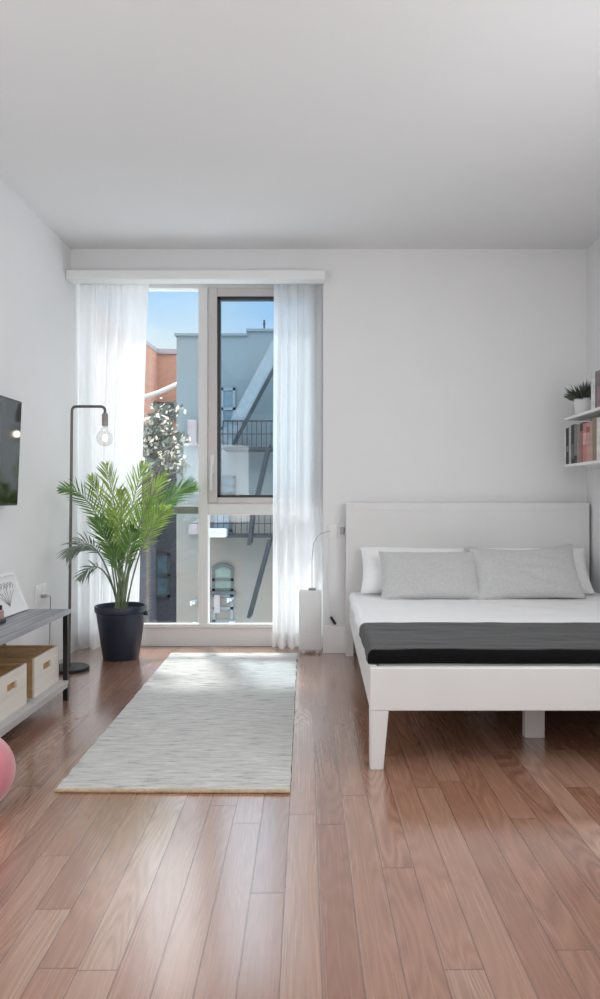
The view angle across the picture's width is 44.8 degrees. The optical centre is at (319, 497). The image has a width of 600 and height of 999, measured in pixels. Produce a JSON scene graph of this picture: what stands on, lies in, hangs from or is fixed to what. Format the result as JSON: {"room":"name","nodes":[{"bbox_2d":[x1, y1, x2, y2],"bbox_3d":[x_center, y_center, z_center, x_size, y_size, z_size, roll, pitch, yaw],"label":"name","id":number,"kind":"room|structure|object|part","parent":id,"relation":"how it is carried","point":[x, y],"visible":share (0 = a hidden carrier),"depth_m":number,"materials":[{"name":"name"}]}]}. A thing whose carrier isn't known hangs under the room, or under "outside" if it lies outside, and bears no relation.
{"room":"studio apartment","nodes":[
{"label":"studio apartment","id":0,"kind":"room"},
{"bbox_2d":[0,178,79,659],"bbox_3d":[-1.775,-0.321,1.485,0.150,2.762,7.670,0,0,0],"label":"wall","id":1,"kind":"structure","parent":0,"point":[39,307],"depth_m":4.41,"materials":[{"name":"paint"}]},
{"bbox_2d":[0,395,21,505],"bbox_3d":[-1.645,-0.237,3.373,0.110,0.553,1.025,0,0,0],"label":"television","id":2,"kind":"object","parent":1,"relation":"attached to","point":[10,409],"visible":1,"depth_m":3.75,"materials":[{"name":"black plastic"}]},
{"bbox_2d":[35,583,45,604],"bbox_3d":[-1.695,0.581,4.410,0.010,0.109,0.160,0,0,0],"label":"wall outlet","id":3,"kind":"object","parent":1,"relation":"attached to","point":[40,589],"visible":1,"depth_m":4.38,"materials":[{"name":"white plastic"}]},
{"bbox_2d":[37,588,39,601],"bbox_3d":[-1.691,0.581,4.370,0.002,0.077,0.040,0,0,0],"label":"socket","id":4,"kind":"object","parent":3,"relation":"attached to","point":[38,589],"depth_m":4.36,"materials":[{"name":"white plastic"}]},
{"bbox_2d":[41,594,50,644],"bbox_3d":[-1.672,0.822,4.241,0.034,0.472,0.482,0,0,0],"label":"plug","id":5,"kind":"object","parent":1,"relation":"attached to","point":[42,595],"visible":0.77,"depth_m":4.47,"materials":[{"name":"grey plastic"}]},
{"bbox_3d":[-1.664,0.825,4.241,0.019,0.465,0.482,0,0,0],"label":"cord","id":6,"kind":"part","parent":5,"relation":"part of","materials":[{"name":"grey plastic"}]},
{"bbox_2d":[0,646,599,998],"bbox_3d":[0.062,1.120,1.535,3.825,0.120,7.770,0,0,0],"label":"floor","id":7,"kind":"structure","parent":0,"point":[465,866],"depth_m":2.11,"materials":[{"name":"brown wood"}]},
{"bbox_2d":[0,738,15,799],"bbox_3d":[-1.178,0.927,2.450,0.282,0.265,0.282,0,0,0],"label":"exercise ball","id":8,"kind":"object","parent":7,"relation":"on","point":[7,760],"visible":1,"depth_m":2.43,"materials":[{"name":"pink plastic"}]},
{"bbox_2d":[0,609,70,737],"bbox_3d":[-1.496,0.823,3.092,0.368,0.475,1.485,0,0,0],"label":"tv stand","id":9,"kind":"object","parent":7,"relation":"on","point":[16,625],"visible":0.51,"depth_m":3.50,"materials":[{"name":"grey wood"}]},
{"bbox_2d":[0,605,3,618],"bbox_3d":[-1.534,0.548,3.470,0.048,0.073,0.048,0,0,0],"label":"bottle","id":10,"kind":"object","parent":9,"relation":"on","point":[1,609],"visible":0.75,"depth_m":3.46,"materials":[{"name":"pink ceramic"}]},
{"bbox_2d":[0,663,26,721],"bbox_3d":[-1.518,0.861,3.215,0.313,0.187,0.320,0,0,0],"label":"crate","id":11,"kind":"object","parent":9,"relation":"on","point":[13,676],"visible":1,"depth_m":3.25,"materials":[{"name":"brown wood"}]},
{"bbox_3d":[-1.520,0.788,3.215,0.290,0.018,0.300,0,0,0],"label":"lid","id":12,"kind":"part","parent":11,"relation":"part of","materials":[{"name":"brown wood"}]},
{"bbox_3d":[-1.518,0.882,3.215,0.293,0.144,0.300,0,0,0],"label":"panel","id":13,"kind":"part","parent":11,"relation":"part of","materials":[{"name":"brown wood"}]},
{"bbox_3d":[-1.524,0.861,3.370,0.303,0.187,0.010,0,0,0],"label":"panel","id":14,"kind":"part","parent":11,"relation":"part of","materials":[{"name":"brown wood"}]},
{"bbox_2d":[0,572,28,617],"bbox_3d":[-1.572,0.484,3.635,0.103,0.201,0.330,0,0,0],"label":"picture frame","id":15,"kind":"object","parent":9,"relation":"on","point":[12,599],"visible":1,"depth_m":3.69,"materials":[{"name":"white paper"}]},
{"bbox_2d":[0,645,58,697],"bbox_3d":[-1.518,0.861,3.629,0.313,0.187,0.322,0,0,0],"label":"crate","id":16,"kind":"object","parent":9,"relation":"on","point":[42,661],"visible":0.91,"depth_m":3.61,"materials":[{"name":"brown wood"}]},
{"bbox_3d":[-1.524,0.861,3.473,0.303,0.187,0.010,0,0,0],"label":"panel","id":17,"kind":"part","parent":16,"relation":"part of","materials":[{"name":"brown wood"}]},
{"bbox_3d":[-1.520,0.788,3.629,0.290,0.018,0.302,0,0,0],"label":"lid","id":18,"kind":"part","parent":16,"relation":"part of","materials":[{"name":"brown wood"}]},
{"bbox_3d":[-1.524,0.861,3.785,0.303,0.187,0.010,0,0,0],"label":"panel","id":19,"kind":"part","parent":16,"relation":"part of","materials":[{"name":"brown wood"}]},
{"bbox_3d":[-1.367,0.861,3.629,0.010,0.187,0.322,0,0,0],"label":"panel","id":20,"kind":"part","parent":16,"relation":"part of","materials":[{"name":"white wood"}]},
{"bbox_3d":[-1.518,0.882,3.629,0.293,0.144,0.302,0,0,0],"label":"panel","id":21,"kind":"part","parent":16,"relation":"part of","materials":[{"name":"brown wood"}]},
{"bbox_3d":[-1.495,0.981,3.092,0.350,0.018,1.425,0,0,0],"label":"shelf rail","id":22,"kind":"part","parent":9,"relation":"part of","materials":[{"name":"white wood"}]},
{"bbox_2d":[0,680,68,733],"bbox_3d":[-1.488,0.963,3.085,0.343,0.018,1.450,0,0,0],"label":"shelf","id":23,"kind":"object","parent":9,"relation":"attached to","point":[33,704],"depth_m":3.36,"materials":[{"name":"white wood"}]},
{"bbox_3d":[-1.334,0.834,3.815,0.024,0.453,0.024,0,0,0],"label":"leg","id":24,"kind":"part","parent":9,"relation":"part of","materials":[{"name":"black metal"}]},
{"bbox_2d":[59,405,113,674],"bbox_3d":[-1.470,0.244,4.480,0.395,1.632,0.242,0,0,0],"label":"floor lamp","id":25,"kind":"object","parent":7,"relation":"on","point":[74,667],"visible":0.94,"depth_m":4.47,"materials":[{"name":"black metal"}]},
{"bbox_2d":[102,413,107,426],"bbox_3d":[-1.325,-0.483,4.480,0.037,0.082,0.037,0,0,0],"label":"bulb socket","id":26,"kind":"object","parent":25,"relation":"attached to","point":[104,416],"depth_m":4.47,"materials":[{"name":"grey metal"}]},
{"bbox_2d":[56,460,200,661],"bbox_3d":[-1.191,0.397,4.683,0.838,1.326,0.716,0,0,0],"label":"potted palm","id":27,"kind":"object","parent":7,"relation":"on","point":[120,622],"visible":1,"depth_m":4.70,"materials":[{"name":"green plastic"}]},
{"bbox_3d":[-1.435,0.510,4.624,0.195,0.456,0.452,0,0,0],"label":"frond stem","id":28,"kind":"part","parent":27,"relation":"part of","materials":[{"name":"green plant"}]},
{"bbox_3d":[-1.423,0.339,4.613,0.292,0.796,0.428,0,0,0],"label":"frond stem","id":29,"kind":"part","parent":27,"relation":"part of","materials":[{"name":"green plant"}]},
{"bbox_3d":[-1.409,0.585,4.684,0.023,0.304,0.370,0,0,24],"label":"frond stem","id":30,"kind":"part","parent":27,"relation":"part of","materials":[{"name":"green plant"}]},
{"bbox_3d":[-1.381,0.438,4.719,0.076,0.600,0.242,0,0,0],"label":"frond stem","id":31,"kind":"part","parent":27,"relation":"part of","materials":[{"name":"green plant"}]},
{"bbox_3d":[-1.419,0.301,4.825,0.220,0.871,0.094,0,0,0],"label":"frond stem","id":32,"kind":"part","parent":27,"relation":"part of","materials":[{"name":"green plant"}]},
{"bbox_3d":[-1.341,0.264,4.786,0.100,0.944,0.137,0,0,0],"label":"frond stem","id":33,"kind":"part","parent":27,"relation":"part of","materials":[{"name":"green plant"}]},
{"bbox_3d":[-1.291,0.524,4.668,0.017,0.429,0.300,0,0,3],"label":"frond stem","id":34,"kind":"part","parent":27,"relation":"part of","materials":[{"name":"green plant"}]},
{"bbox_2d":[94,601,148,661],"bbox_3d":[-1.314,0.885,4.820,0.353,0.350,0.342,0,0,0],"label":"pot","id":35,"kind":"object","parent":27,"relation":"attached to","point":[120,624],"depth_m":4.71,"materials":[{"name":"black plastic"}]},
{"bbox_3d":[-1.273,0.349,4.687,0.019,0.775,0.244,0,0,-10],"label":"frond stem","id":36,"kind":"part","parent":27,"relation":"part of","materials":[{"name":"green plant"}]},
{"bbox_3d":[-1.233,0.467,4.644,0.017,0.541,0.334,0,0,-27],"label":"frond stem","id":37,"kind":"part","parent":27,"relation":"part of","materials":[{"name":"green plant"}]},
{"bbox_3d":[-1.280,0.259,4.868,0.198,0.953,0.016,0,0,-36],"label":"frond stem","id":38,"kind":"part","parent":27,"relation":"part of","materials":[{"name":"green plant"}]},
{"bbox_3d":[-1.176,0.295,4.811,0.331,0.882,0.013,0,0,16],"label":"frond stem","id":39,"kind":"part","parent":27,"relation":"part of","materials":[{"name":"green plant"}]},
{"bbox_3d":[-1.135,0.406,4.719,0.392,0.663,0.031,0,0,34],"label":"frond stem","id":40,"kind":"part","parent":27,"relation":"part of","materials":[{"name":"green plant"}]},
{"bbox_3d":[-1.084,0.328,4.787,0.516,0.818,0.038,0,0,0],"label":"frond stem","id":41,"kind":"part","parent":27,"relation":"part of","materials":[{"name":"green plant"}]},
{"bbox_2d":[54,653,296,792],"bbox_3d":[-0.556,1.053,3.760,0.904,0.017,2.352,0,0,0],"label":"rug","id":42,"kind":"object","parent":7,"relation":"on","point":[202,722],"visible":1,"depth_m":3.22,"materials":[{"name":"grey fabric"}]},
{"bbox_2d":[299,531,329,652],"bbox_3d":[-0.038,0.641,4.996,0.213,0.838,0.088,0,0,0],"label":"space heater","id":43,"kind":"object","parent":7,"relation":"on","point":[310,599],"visible":1,"depth_m":4.97,"materials":[{"name":"white plastic"}]},
{"bbox_2d":[302,635,318,639],"bbox_3d":[-0.067,0.954,4.970,0.115,0.053,0.002,0,0,0],"label":"vent","id":44,"kind":"object","parent":43,"relation":"attached to","point":[304,637],"depth_m":4.97,"materials":[{"name":"white plastic"}]},
{"bbox_3d":[0.003,0.422,4.971,0.135,0.398,0.024,0,0,21],"label":"cord","id":45,"kind":"part","parent":43,"relation":"part of","materials":[{"name":"white plastic"}]},
{"bbox_2d":[346,503,599,769],"bbox_3d":[0.993,0.547,3.881,1.638,1.026,2.097,0,0,0],"label":"frame","id":46,"kind":"object","parent":7,"relation":"on","point":[533,691],"visible":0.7,"depth_m":3.68,"materials":[{"name":"white paint"}]},
{"bbox_3d":[0.210,0.746,3.864,0.030,0.168,1.992,0,0,0],"label":"rail","id":47,"kind":"part","parent":46,"relation":"part of","materials":[{"name":"white paint"}]},
{"bbox_3d":[0.231,0.945,2.868,0.073,0.230,0.070,0,0,0],"label":"leg","id":48,"kind":"part","parent":46,"relation":"part of","materials":[{"name":"white paint"}]},
{"bbox_3d":[0.990,0.547,4.900,1.631,1.026,0.060,0,0,0],"label":"headboard frame","id":49,"kind":"part","parent":46,"relation":"part of","materials":[{"name":"white paint"}]},
{"bbox_3d":[0.990,0.512,4.896,1.531,0.856,0.049,0,0,0],"label":"headboard","id":50,"kind":"part","parent":46,"relation":"part of","materials":[{"name":"white paint"}]},
{"bbox_3d":[1.004,0.746,2.850,1.617,0.168,0.035,0,0,0],"label":"footboard","id":51,"kind":"part","parent":46,"relation":"part of","materials":[{"name":"white paint"}]},
{"bbox_2d":[376,664,599,665],"bbox_3d":[1.003,0.713,3.877,1.556,0.138,1.947,0,0,0],"label":"mattress","id":52,"kind":"object","parent":46,"relation":"on","point":[376,664],"visible":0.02,"depth_m":2.91,"materials":[{"name":"white fabric"}]},
{"bbox_2d":[349,592,599,651],"bbox_3d":[0.996,0.640,3.900,1.621,0.048,1.804,0,0,0],"label":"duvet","id":53,"kind":"object","parent":52,"relation":"on","point":[366,607],"visible":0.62,"depth_m":4.02,"materials":[{"name":"white fabric"}]},
{"bbox_2d":[360,546,463,592],"bbox_3d":[0.605,0.469,4.717,0.697,0.297,0.231,0,0,0],"label":"pillow","id":54,"kind":"object","parent":53,"relation":"on","point":[372,569],"visible":0.33,"depth_m":4.71,"materials":[{"name":"white fabric"}]},
{"bbox_2d":[378,551,478,598],"bbox_3d":[0.690,0.485,4.554,0.635,0.288,0.232,0,0,0],"label":"pillow","id":55,"kind":"object","parent":53,"relation":"on","point":[405,575],"visible":0.99,"depth_m":4.49,"materials":[{"name":"grey fabric"}]},
{"bbox_2d":[359,622,599,663],"bbox_3d":[0.997,0.636,3.221,1.620,0.075,0.672,0,0,0],"label":"throw blanket","id":56,"kind":"object","parent":53,"relation":"on","point":[382,642],"visible":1,"depth_m":3.03,"materials":[{"name":"grey fabric"}]},
{"bbox_2d":[469,544,585,599],"bbox_3d":[1.290,0.462,4.546,0.683,0.338,0.245,0,0,0],"label":"pillow","id":57,"kind":"object","parent":53,"relation":"on","point":[551,572],"visible":1,"depth_m":4.48,"materials":[{"name":"grey fabric"}]},
{"bbox_2d":[482,548,594,593],"bbox_3d":[1.400,0.469,4.715,0.700,0.285,0.229,0,0,0],"label":"pillow","id":58,"kind":"object","parent":53,"relation":"on","point":[578,553],"visible":0.14,"depth_m":4.69,"materials":[{"name":"white fabric"}]},
{"bbox_3d":[0.949,0.935,3.232,0.088,0.250,0.045,0,0,0],"label":"leg","id":59,"kind":"part","parent":46,"relation":"part of","materials":[{"name":"white paint"}]},
{"bbox_2d":[0,0,599,248],"bbox_3d":[0.062,-1.762,1.460,3.825,0.120,7.620,0,0,0],"label":"ceiling","id":60,"kind":"structure","parent":0,"point":[125,124],"depth_m":3.27,"materials":[{"name":"paint"}]},
{"bbox_2d":[71,249,586,624],"bbox_3d":[0.062,-0.321,5.120,3.525,2.762,0.300,0,0,0],"label":"wall","id":61,"kind":"structure","parent":0,"point":[446,372],"depth_m":4.97,"materials":[{"name":"paint"}]},
{"bbox_2d":[66,270,325,283],"bbox_3d":[-0.830,-1.493,4.910,1.740,0.065,0.120,0,0,0],"label":"trim","id":62,"kind":"structure","parent":61,"relation":"attached to","point":[73,276],"depth_m":4.85,"materials":[{"name":"white wood"}]},
{"bbox_2d":[141,284,322,645],"bbox_3d":[-0.840,-0.247,5.206,1.720,2.615,0.168,0,0,0],"label":"window","id":63,"kind":"structure","parent":61,"relation":"in","point":[211,501],"depth_m":5.19,"materials":[{"name":"white plastic"}]},
{"bbox_3d":[-0.769,-0.182,5.152,0.028,0.251,0.060,0,0,0],"label":"handle","id":64,"kind":"part","parent":63,"relation":"part of","materials":[{"name":"silver metal"}]},
{"bbox_3d":[-0.404,-0.731,5.215,0.787,1.534,0.070,0,0,0],"label":"casement frame","id":65,"kind":"part","parent":63,"relation":"part of","materials":[{"name":"white metal"}]},
{"bbox_2d":[328,524,336,537],"bbox_3d":[0.084,0.226,4.965,0.065,0.096,0.011,0,0,0],"label":"wall outlet","id":66,"kind":"object","parent":61,"relation":"attached to","point":[332,528],"visible":1,"depth_m":4.96,"materials":[{"name":"white plastic"}]},
{"bbox_2d":[329,526,334,535],"bbox_3d":[0.083,0.226,4.960,0.039,0.068,0.003,0,0,0],"label":"socket","id":67,"kind":"object","parent":66,"relation":"attached to","point":[331,528],"depth_m":4.96,"materials":[{"name":"white plastic"}]},
{"bbox_2d":[327,540,345,624],"bbox_3d":[0.115,0.567,4.949,0.139,0.601,0.035,0,0,0],"label":"lamp cord","id":68,"kind":"object","parent":66,"relation":"hanging from","point":[331,617],"visible":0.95,"depth_m":4.96,"materials":[{"name":"black plastic"}]},
{"bbox_2d":[323,625,355,652],"bbox_3d":[0.923,0.965,4.963,1.804,0.190,0.014,0,0,0],"label":"baseboard","id":69,"kind":"structure","parent":61,"relation":"attached to","point":[334,636],"depth_m":4.96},
{"bbox_2d":[587,237,599,593],"bbox_3d":[1.900,-0.321,1.460,0.150,2.762,7.620,0,0,0],"label":"wall","id":70,"kind":"structure","parent":0,"point":[593,252],"depth_m":4.85,"materials":[{"name":"paint"}]},
{"bbox_2d":[564,407,599,420],"bbox_3d":[1.715,-0.490,4.165,0.220,0.070,1.230,0,0,0],"label":"wall shelf","id":71,"kind":"object","parent":70,"relation":"attached to","point":[588,415],"visible":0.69,"depth_m":4.52,"materials":[{"name":"white wood"}]},
{"bbox_2d":[563,380,590,414],"bbox_3d":[1.704,-0.647,4.682,0.271,0.243,0.301,0,0,15],"label":"potted plant","id":72,"kind":"object","parent":71,"relation":"on","point":[581,399],"visible":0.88,"depth_m":4.66,"materials":[{"name":"green plant"}]},
{"bbox_3d":[1.700,-0.584,4.700,0.112,0.118,0.112,0,0,0],"label":"pot","id":73,"kind":"part","parent":72,"relation":"part of","materials":[{"name":"white ceramic"}]},
{"bbox_2d":[591,370,598,408],"bbox_3d":[1.700,-0.637,4.305,0.167,0.225,0.064,0,0,0],"label":"book","id":74,"kind":"object","parent":71,"relation":"on","point":[593,372],"visible":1,"depth_m":4.29,"materials":[{"name":"white paper"}]},
{"bbox_2d":[595,371,598,407],"bbox_3d":[1.700,-0.632,4.257,0.167,0.215,0.030,0,0,0],"label":"book","id":75,"kind":"object","parent":71,"relation":"on","point":[596,372],"visible":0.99,"depth_m":4.25,"materials":[{"name":"paper"}]},
{"bbox_2d":[597,372,598,406],"bbox_3d":[1.699,-0.627,4.227,0.168,0.205,0.028,0,0,0],"label":"book","id":76,"kind":"object","parent":71,"relation":"on","point":[598,372],"visible":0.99,"depth_m":4.22,"materials":[{"name":"paper"}]},
{"bbox_2d":[599,370,599,406],"bbox_3d":[1.700,-0.632,4.188,0.167,0.215,0.048,0,0,0],"label":"book","id":77,"kind":"object","parent":71,"relation":"on","point":[599,370],"visible":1,"depth_m":4.20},
{"bbox_2d":[564,460,599,467],"bbox_3d":[1.715,-0.184,4.165,0.220,0.070,1.230,0,0,0],"label":"wall shelf","id":78,"kind":"object","parent":70,"relation":"attached to","point":[590,464],"visible":1,"depth_m":4.50,"materials":[{"name":"white wood"}]},
{"bbox_2d":[565,431,565,464],"bbox_3d":[1.700,-0.332,4.790,0.167,0.225,0.025,0,0,0],"label":"book","id":79,"kind":"object","parent":78,"relation":"on","point":[565,431],"visible":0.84,"depth_m":4.79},
{"bbox_2d":[566,428,568,463],"bbox_3d":[1.699,-0.338,4.750,0.168,0.238,0.053,0,0,0],"label":"book","id":80,"kind":"object","parent":78,"relation":"on","point":[567,429],"visible":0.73,"depth_m":4.75,"materials":[{"name":"black paper"}]},
{"bbox_2d":[569,426,570,463],"bbox_3d":[1.700,-0.342,4.702,0.167,0.245,0.042,0,0,0],"label":"book","id":81,"kind":"object","parent":78,"relation":"on","point":[569,426],"visible":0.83,"depth_m":4.70,"materials":[{"name":"grey paper"}]},
{"bbox_2d":[571,424,575,463],"bbox_3d":[1.699,-0.344,4.653,0.168,0.250,0.054,0,0,0],"label":"book","id":82,"kind":"object","parent":78,"relation":"on","point":[572,426],"visible":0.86,"depth_m":4.65,"materials":[{"name":"black paper"}]},
{"bbox_2d":[574,424,578,462],"bbox_3d":[1.699,-0.342,4.599,0.168,0.245,0.051,0,0,0],"label":"book","id":83,"kind":"object","parent":78,"relation":"on","point":[575,426],"visible":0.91,"depth_m":4.60,"materials":[{"name":"grey paper"}]},
{"bbox_2d":[577,424,579,462],"bbox_3d":[1.700,-0.339,4.546,0.167,0.240,0.054,0,0,0],"label":"book","id":84,"kind":"object","parent":78,"relation":"on","point":[578,426],"visible":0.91,"depth_m":4.54,"materials":[{"name":"grey paper"}]},
{"bbox_2d":[580,422,588,461],"bbox_3d":[1.699,-0.343,4.494,0.168,0.248,0.049,0,0,0],"label":"book","id":85,"kind":"object","parent":78,"relation":"on","point":[582,423],"visible":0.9,"depth_m":4.49,"materials":[{"name":"paper"}]},
{"bbox_2d":[583,423,586,461],"bbox_3d":[1.699,-0.338,4.439,0.168,0.238,0.058,0,0,0],"label":"book","id":86,"kind":"object","parent":78,"relation":"on","point":[584,424],"visible":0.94,"depth_m":4.44,"materials":[{"name":"paper"}]},
{"bbox_2d":[586,422,589,461],"bbox_3d":[1.699,-0.337,4.383,0.168,0.235,0.053,0,0,0],"label":"book","id":87,"kind":"object","parent":78,"relation":"on","point":[588,424],"visible":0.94,"depth_m":4.38,"materials":[{"name":"pink paper"}]},
{"bbox_2d":[590,421,591,460],"bbox_3d":[1.700,-0.339,4.335,0.167,0.240,0.041,0,0,0],"label":"book","id":88,"kind":"object","parent":78,"relation":"on","point":[590,421],"visible":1,"depth_m":4.33,"materials":[{"name":"paper"}]},
{"bbox_2d":[592,417,597,460],"bbox_3d":[1.700,-0.347,4.282,0.167,0.256,0.065,0,0,0],"label":"book","id":89,"kind":"object","parent":78,"relation":"on","point":[594,420],"visible":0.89,"depth_m":4.28,"materials":[{"name":"beige paper"}]},
{"bbox_2d":[597,417,599,459],"bbox_3d":[1.700,-0.344,4.214,0.167,0.250,0.070,0,0,0],"label":"book","id":90,"kind":"object","parent":78,"relation":"on","point":[598,418],"visible":0.84,"depth_m":4.22,"materials":[{"name":"white paper"}]},
{"label":"outside","id":91,"kind":"structure","parent":0,"visible":0},
{"bbox_3d":[0.000,10.160,47.800,120.000,0.200,84.400,0,0,0],"label":"ground","id":92,"kind":"structure","parent":91,"visible":0},
{"bbox_2d":[139,340,175,622],"bbox_3d":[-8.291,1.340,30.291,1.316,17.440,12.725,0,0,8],"label":"building","id":93,"kind":"structure","parent":92,"relation":"on","point":[160,366],"depth_m":35.90,"materials":[{"name":"orange brick"}]},
{"bbox_2d":[144,382,175,399],"bbox_3d":[-7.008,-4.310,30.000,2.543,1.054,0.200,0,0,0],"label":"pipe","id":94,"kind":"object","parent":93,"relation":"attached to","point":[172,386],"visible":0.41,"depth_m":29.92,"materials":[{"name":"white metal"}]},
{"bbox_3d":[-7.777,3.802,35.880,0.621,2.173,0.020,0,0,0],"label":"pane","id":95,"kind":"part","parent":93,"relation":"part of","materials":[{"name":"blue glass"}]},
{"bbox_3d":[-7.580,-4.296,35.880,0.818,0.889,0.020,0,0,0],"label":"pane","id":96,"kind":"part","parent":93,"relation":"part of","materials":[{"name":"glass"}]},
{"bbox_2d":[142,397,190,622],"bbox_3d":[-4.646,3.633,20.112,2.111,12.855,3.403,0,0,-12],"label":"tree","id":97,"kind":"object","parent":92,"relation":"on","point":[154,453],"visible":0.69,"depth_m":19.71,"materials":[{"name":"green plant"}]},
{"bbox_2d":[174,320,273,622],"bbox_3d":[-0.778,1.849,29.420,8.433,16.422,9.160,0,0,0],"label":"building","id":98,"kind":"structure","parent":92,"relation":"on","point":[235,565],"depth_m":25.00,"materials":[{"name":"grey paint"}]},
{"bbox_2d":[187,420,197,445],"bbox_3d":[-4.324,-2.218,24.765,0.327,0.860,0.470,0,0,0],"label":"window","id":99,"kind":"structure","parent":98,"relation":"attached to","point":[192,425],"depth_m":24.55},
{"bbox_2d":[188,524,197,533],"bbox_3d":[-4.298,1.066,24.825,0.344,0.344,0.350,0,0,0],"label":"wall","id":100,"kind":"structure","parent":98,"relation":"attached to","point":[192,528],"depth_m":24.65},
{"bbox_2d":[190,600,196,605],"bbox_3d":[-4.290,3.547,24.700,0.155,0.150,0.600,0,0,0],"label":"wall lamp","id":101,"kind":"object","parent":98,"relation":"attached to","point":[192,602],"visible":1,"depth_m":24.50,"materials":[{"name":"metal"}]},
{"bbox_2d":[214,595,219,612],"bbox_3d":[-3.508,3.611,24.765,0.206,0.619,0.130,0,0,0],"label":"wall sign","id":102,"kind":"object","parent":98,"relation":"attached to","point":[216,597],"visible":1,"depth_m":24.70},
{"bbox_2d":[210,528,227,536],"bbox_3d":[-3.361,1.134,23.715,0.674,0.296,0.330,0,0,0],"label":"awning","id":103,"kind":"object","parent":98,"relation":"attached to","point":[214,532],"visible":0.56,"depth_m":23.55,"materials":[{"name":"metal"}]},
{"bbox_3d":[-3.387,0.481,24.988,0.632,1.376,0.015,0,0,0],"label":"pane","id":104,"kind":"part","parent":98,"relation":"part of","materials":[{"name":"blue glass"}]},
{"bbox_3d":[-3.336,3.783,24.988,0.598,0.963,0.015,0,0,0],"label":"pane","id":105,"kind":"part","parent":98,"relation":"part of","materials":[{"name":"glass"}]},
{"bbox_3d":[-3.336,2.768,24.988,0.632,0.861,0.015,0,0,0],"label":"pane","id":106,"kind":"part","parent":98,"relation":"part of","materials":[{"name":"teal glass"}]},
{"bbox_3d":[-3.155,-0.413,24.988,0.409,0.688,0.015,0,0,0],"label":"pane","id":107,"kind":"part","parent":98,"relation":"part of","materials":[{"name":"glass"}]},
{"bbox_3d":[-3.155,-3.061,24.988,0.409,1.444,0.015,0,0,0],"label":"pane","id":108,"kind":"part","parent":98,"relation":"part of","materials":[{"name":"blue glass"}]},
{"bbox_2d":[210,339,273,618],"bbox_3d":[-2.203,-0.768,24.375,3.115,9.424,1.250,0,0,0],"label":"fire escape","id":109,"kind":"object","parent":98,"relation":"attached to","point":[263,375],"visible":0.59,"depth_m":23.92,"materials":[{"name":"metal"}]},
{"bbox_3d":[-2.203,0.826,23.900,3.115,0.781,0.050,0,0,0],"label":"railing","id":110,"kind":"part","parent":109,"relation":"part of","materials":[{"name":"black metal"}]},
{"bbox_3d":[-1.923,-2.116,23.900,2.556,0.880,0.050,0,0,0],"label":"railing","id":111,"kind":"part","parent":109,"relation":"part of","materials":[{"name":"grey metal"}]},
{"bbox_3d":[-1.922,-3.495,23.960,1.988,3.589,0.080,0,0,0],"label":"handrail","id":112,"kind":"part","parent":109,"relation":"part of","materials":[{"name":"black metal"}]},
{"bbox_3d":[-0.840,-1.547,5.090,1.700,0.012,0.012,0,0,0],"label":"rail","id":113,"kind":"object","parent":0,"visible":0},
{"bbox_2d":[78,284,148,648],"bbox_3d":[-1.450,-0.242,5.075,0.510,2.589,0.078,0,0,0],"label":"sheer curtain","id":114,"kind":"object","parent":113,"relation":"hanging from","point":[112,317],"visible":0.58,"depth_m":5.08,"materials":[{"name":"white fabric"}]},
{"bbox_2d":[272,284,322,648],"bbox_3d":[-0.157,-0.242,5.100,0.353,2.589,0.078,0,0,0],"label":"sheer curtain","id":115,"kind":"object","parent":113,"relation":"hanging from","point":[298,308],"visible":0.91,"depth_m":5.10,"materials":[{"name":"white fabric"}]}
]}

